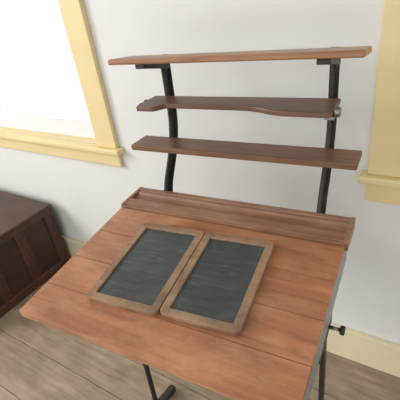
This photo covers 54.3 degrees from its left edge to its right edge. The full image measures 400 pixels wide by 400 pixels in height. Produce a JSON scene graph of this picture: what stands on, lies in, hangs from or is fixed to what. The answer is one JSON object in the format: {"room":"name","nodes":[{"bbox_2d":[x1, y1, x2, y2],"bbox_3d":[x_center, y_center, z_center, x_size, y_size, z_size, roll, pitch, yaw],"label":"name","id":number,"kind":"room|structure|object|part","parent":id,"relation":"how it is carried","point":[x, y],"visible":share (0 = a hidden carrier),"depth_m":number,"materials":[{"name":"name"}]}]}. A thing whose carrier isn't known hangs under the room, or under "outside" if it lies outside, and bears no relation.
{"room":"home study room","nodes":[
{"label":"home study room","id":0,"kind":"room"},
{"bbox_2d":[0,386,19,399],"bbox_3d":[-0.466,0.873,1.259,5.000,0.030,0.198,11,35,30],"label":"wooden floorboards","id":1,"kind":"object","parent":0,"point":[4,394],"visible":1,"depth_m":1.50,"materials":[{"name":"beige wood"}]},
{"bbox_2d":[0,0,399,344],"bbox_3d":[-0.165,-0.691,1.233,5.000,2.600,0.160,11,35,30],"label":"wall","id":2,"kind":"structure","parent":0,"point":[83,196],"depth_m":1.22,"materials":[{"name":"paint"}]},
{"bbox_2d":[0,110,95,138],"bbox_3d":[-0.825,-0.649,1.711,0.903,0.718,0.035,11,35,30],"label":"window","id":3,"kind":"structure","parent":2,"relation":"in","point":[66,125],"depth_m":1.80,"materials":[{"name":"white paint"}]},
{"bbox_2d":[0,126,96,142],"bbox_3d":[-0.791,-0.328,1.876,0.933,0.004,0.060,11,35,30],"label":"stool","id":4,"kind":"object","parent":2,"relation":"on","point":[54,135],"visible":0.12,"depth_m":1.80,"materials":[{"name":"beige paint"}]},
{"bbox_2d":[0,138,123,166],"bbox_3d":[-0.804,-0.261,1.876,1.145,0.061,0.020,11,35,30],"label":"apron","id":5,"kind":"object","parent":2,"relation":"attached to","point":[117,161],"visible":0.56,"depth_m":1.75,"materials":[{"name":"beige paint"}]},
{"bbox_2d":[0,131,123,155],"bbox_3d":[-0.815,-0.292,1.847,1.187,0.024,0.042,11,35,30],"label":"stool","id":6,"kind":"object","parent":2,"relation":"attached to","point":[82,146],"visible":1,"depth_m":1.70,"materials":[{"name":"beige paint"}]},
{"bbox_2d":[57,0,118,147],"bbox_3d":[-0.448,-0.734,1.284,0.105,1.205,0.022,11,35,30],"label":"window frame","id":7,"kind":"structure","parent":2,"relation":"attached to","point":[73,12],"depth_m":1.42,"materials":[{"name":"beige paint"}]},
{"bbox_2d":[60,234,399,377],"bbox_3d":[-0.057,0.404,1.784,5.000,0.145,0.020,11,35,30],"label":"baseboard","id":8,"kind":"structure","parent":2,"relation":"attached to","point":[377,353],"depth_m":1.39,"materials":[{"name":"paint"}]},
{"bbox_2d":[358,171,399,188],"bbox_3d":[0.925,0.034,0.785,1.150,0.024,0.042,11,35,30],"label":"window sill","id":9,"kind":"structure","parent":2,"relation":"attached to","point":[364,177],"depth_m":1.03,"materials":[{"name":"beige paint"}]},
{"bbox_2d":[365,184,399,205],"bbox_3d":[0.935,0.065,0.815,1.108,0.061,0.020,11,35,30],"label":"apron","id":10,"kind":"object","parent":2,"relation":"attached to","point":[380,194],"visible":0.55,"depth_m":1.07,"materials":[{"name":"beige paint"}]},
{"bbox_2d":[367,0,399,177],"bbox_3d":[0.428,-0.583,0.740,0.105,1.203,0.022,11,35,30],"label":"window frame","id":11,"kind":"structure","parent":2,"relation":"attached to","point":[384,152],"depth_m":0.94,"materials":[{"name":"beige paint"}]},
{"bbox_3d":[-0.852,1.264,0.747,5.000,0.030,3.460,11,35,30],"label":"subfloor","id":12,"kind":"object","parent":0,"visible":0},
{"bbox_2d":[0,330,120,399],"bbox_3d":[-0.367,0.780,1.393,5.000,0.030,0.178,11,35,30],"label":"wooden floorboards","id":13,"kind":"object","parent":12,"relation":"on","point":[26,373],"visible":1,"depth_m":1.55,"materials":[{"name":"beige wood"}]},
{"bbox_2d":[0,190,69,317],"bbox_3d":[-1.311,0.244,2.134,0.994,0.386,0.595,11,35,30],"label":"trunk","id":14,"kind":"object","parent":13,"relation":"on","point":[32,247],"visible":0.98,"depth_m":1.96,"materials":[{"name":"brown wood"}]},
{"bbox_3d":[-1.334,0.087,2.043,0.994,0.020,0.595,11,35,30],"label":"lid","id":15,"kind":"part","parent":14,"relation":"part of","materials":[{"name":"brown wood"}]},
{"bbox_3d":[-1.287,0.386,2.222,0.970,0.050,0.575,11,35,30],"label":"moulding","id":16,"kind":"part","parent":14,"relation":"part of","materials":[{"name":"brown wood"}]},
{"bbox_2d":[0,304,209,399],"bbox_3d":[-0.281,0.700,1.509,5.000,0.030,0.148,11,35,30],"label":"wooden floorboards","id":17,"kind":"object","parent":12,"relation":"on","point":[116,374],"visible":0.83,"depth_m":1.59,"materials":[{"name":"beige wood"}]},
{"bbox_2d":[19,46,371,399],"bbox_3d":[0.041,0.259,1.009,0.643,1.142,0.612,9,34,27],"label":"school desk","id":18,"kind":"object","parent":17,"relation":"on","point":[280,347],"visible":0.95,"depth_m":0.84,"materials":[{"name":"brown wood"}]},
{"bbox_2d":[87,223,203,316],"bbox_3d":[-0.116,0.145,0.894,0.177,0.034,0.258,7,33,24],"label":"writing slate","id":19,"kind":"object","parent":18,"relation":"on","point":[144,273],"visible":1,"depth_m":0.88,"materials":[{"name":"grey stone"}]},
{"bbox_3d":[-0.116,0.146,0.894,0.145,0.004,0.226,6,38,24],"label":"slate panel","id":20,"kind":"part","parent":19,"relation":"part of","materials":[{"name":"stone"}]},
{"bbox_3d":[-0.183,0.459,1.197,0.010,0.590,0.022,9,34,27],"label":"leg post","id":21,"kind":"part","parent":18,"relation":"part of","materials":[{"name":"metal"}]},
{"bbox_3d":[-0.123,-0.350,1.021,0.028,0.037,0.117,9,34,27],"label":"arm","id":22,"kind":"part","parent":18,"relation":"part of","materials":[{"name":"metal"}]},
{"bbox_2d":[160,232,273,335],"bbox_3d":[0.044,0.162,0.823,0.170,0.034,0.252,7,33,24],"label":"writing slate","id":23,"kind":"object","parent":18,"relation":"on","point":[217,289],"visible":1,"depth_m":0.81,"materials":[{"name":"grey stone"}]},
{"bbox_3d":[0.044,0.163,0.824,0.138,0.004,0.220,6,38,24],"label":"slate panel","id":24,"kind":"part","parent":23,"relation":"part of","materials":[{"name":"stone"}]},
{"bbox_2d":[122,187,350,246],"bbox_3d":[0.069,0.039,1.024,0.610,0.028,0.104,9,34,27],"label":"tray","id":25,"kind":"object","parent":18,"relation":"on","point":[314,228],"depth_m":0.99,"materials":[{"name":"brown wood"}]},
{"bbox_2d":[108,46,371,64],"bbox_3d":[0.059,-0.332,0.901,0.616,0.014,0.105,9,27,27],"label":"shelf","id":26,"kind":"object","parent":18,"relation":"attached to","point":[324,56],"depth_m":0.83,"materials":[{"name":"brown wood"}]},
{"bbox_2d":[131,135,361,169],"bbox_3d":[0.090,-0.130,1.020,0.615,0.016,0.078,9,34,27],"label":"shelf","id":27,"kind":"object","parent":18,"relation":"attached to","point":[327,157],"depth_m":0.98,"materials":[{"name":"brown wood"}]},
{"bbox_3d":[0.294,0.530,0.954,0.010,0.591,0.032,9,34,27],"label":"leg post","id":28,"kind":"part","parent":18,"relation":"part of","materials":[{"name":"metal"}]},
{"bbox_3d":[0.260,0.280,0.816,0.010,0.046,0.120,9,34,27],"label":"leg plate","id":29,"kind":"part","parent":18,"relation":"part of","materials":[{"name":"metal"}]},
{"bbox_3d":[0.272,-0.291,0.820,0.028,0.037,0.117,9,34,27],"label":"arm","id":30,"kind":"part","parent":18,"relation":"part of","materials":[{"name":"metal"}]},
{"bbox_3d":[0.298,0.273,0.815,0.010,0.020,0.020,9,34,27],"label":"adjust knob","id":31,"kind":"part","parent":18,"relation":"part of","materials":[{"name":"metal"}]},
{"bbox_2d":[19,279,338,399],"bbox_3d":[-0.191,0.615,1.631,5.000,0.030,0.198,11,35,30],"label":"wooden floorboards","id":32,"kind":"object","parent":12,"relation":"on","point":[212,395],"visible":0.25,"depth_m":1.43,"materials":[{"name":"beige wood"}]},
{"bbox_2d":[50,258,399,399],"bbox_3d":[-0.087,0.518,1.772,5.000,0.030,0.198,11,35,30],"label":"wooden floorboards","id":33,"kind":"object","parent":12,"relation":"on","point":[345,379],"visible":0.02,"depth_m":1.37,"materials":[{"name":"beige wood"}]},
{"label":"outside","id":34,"kind":"structure","parent":0,"visible":0},
{"bbox_2d":[0,20,89,117],"bbox_3d":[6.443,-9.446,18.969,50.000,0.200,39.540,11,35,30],"label":"window","id":35,"kind":"structure","parent":34,"point":[38,72],"depth_m":12.36,"materials":[{"name":"glass"}]}
]}

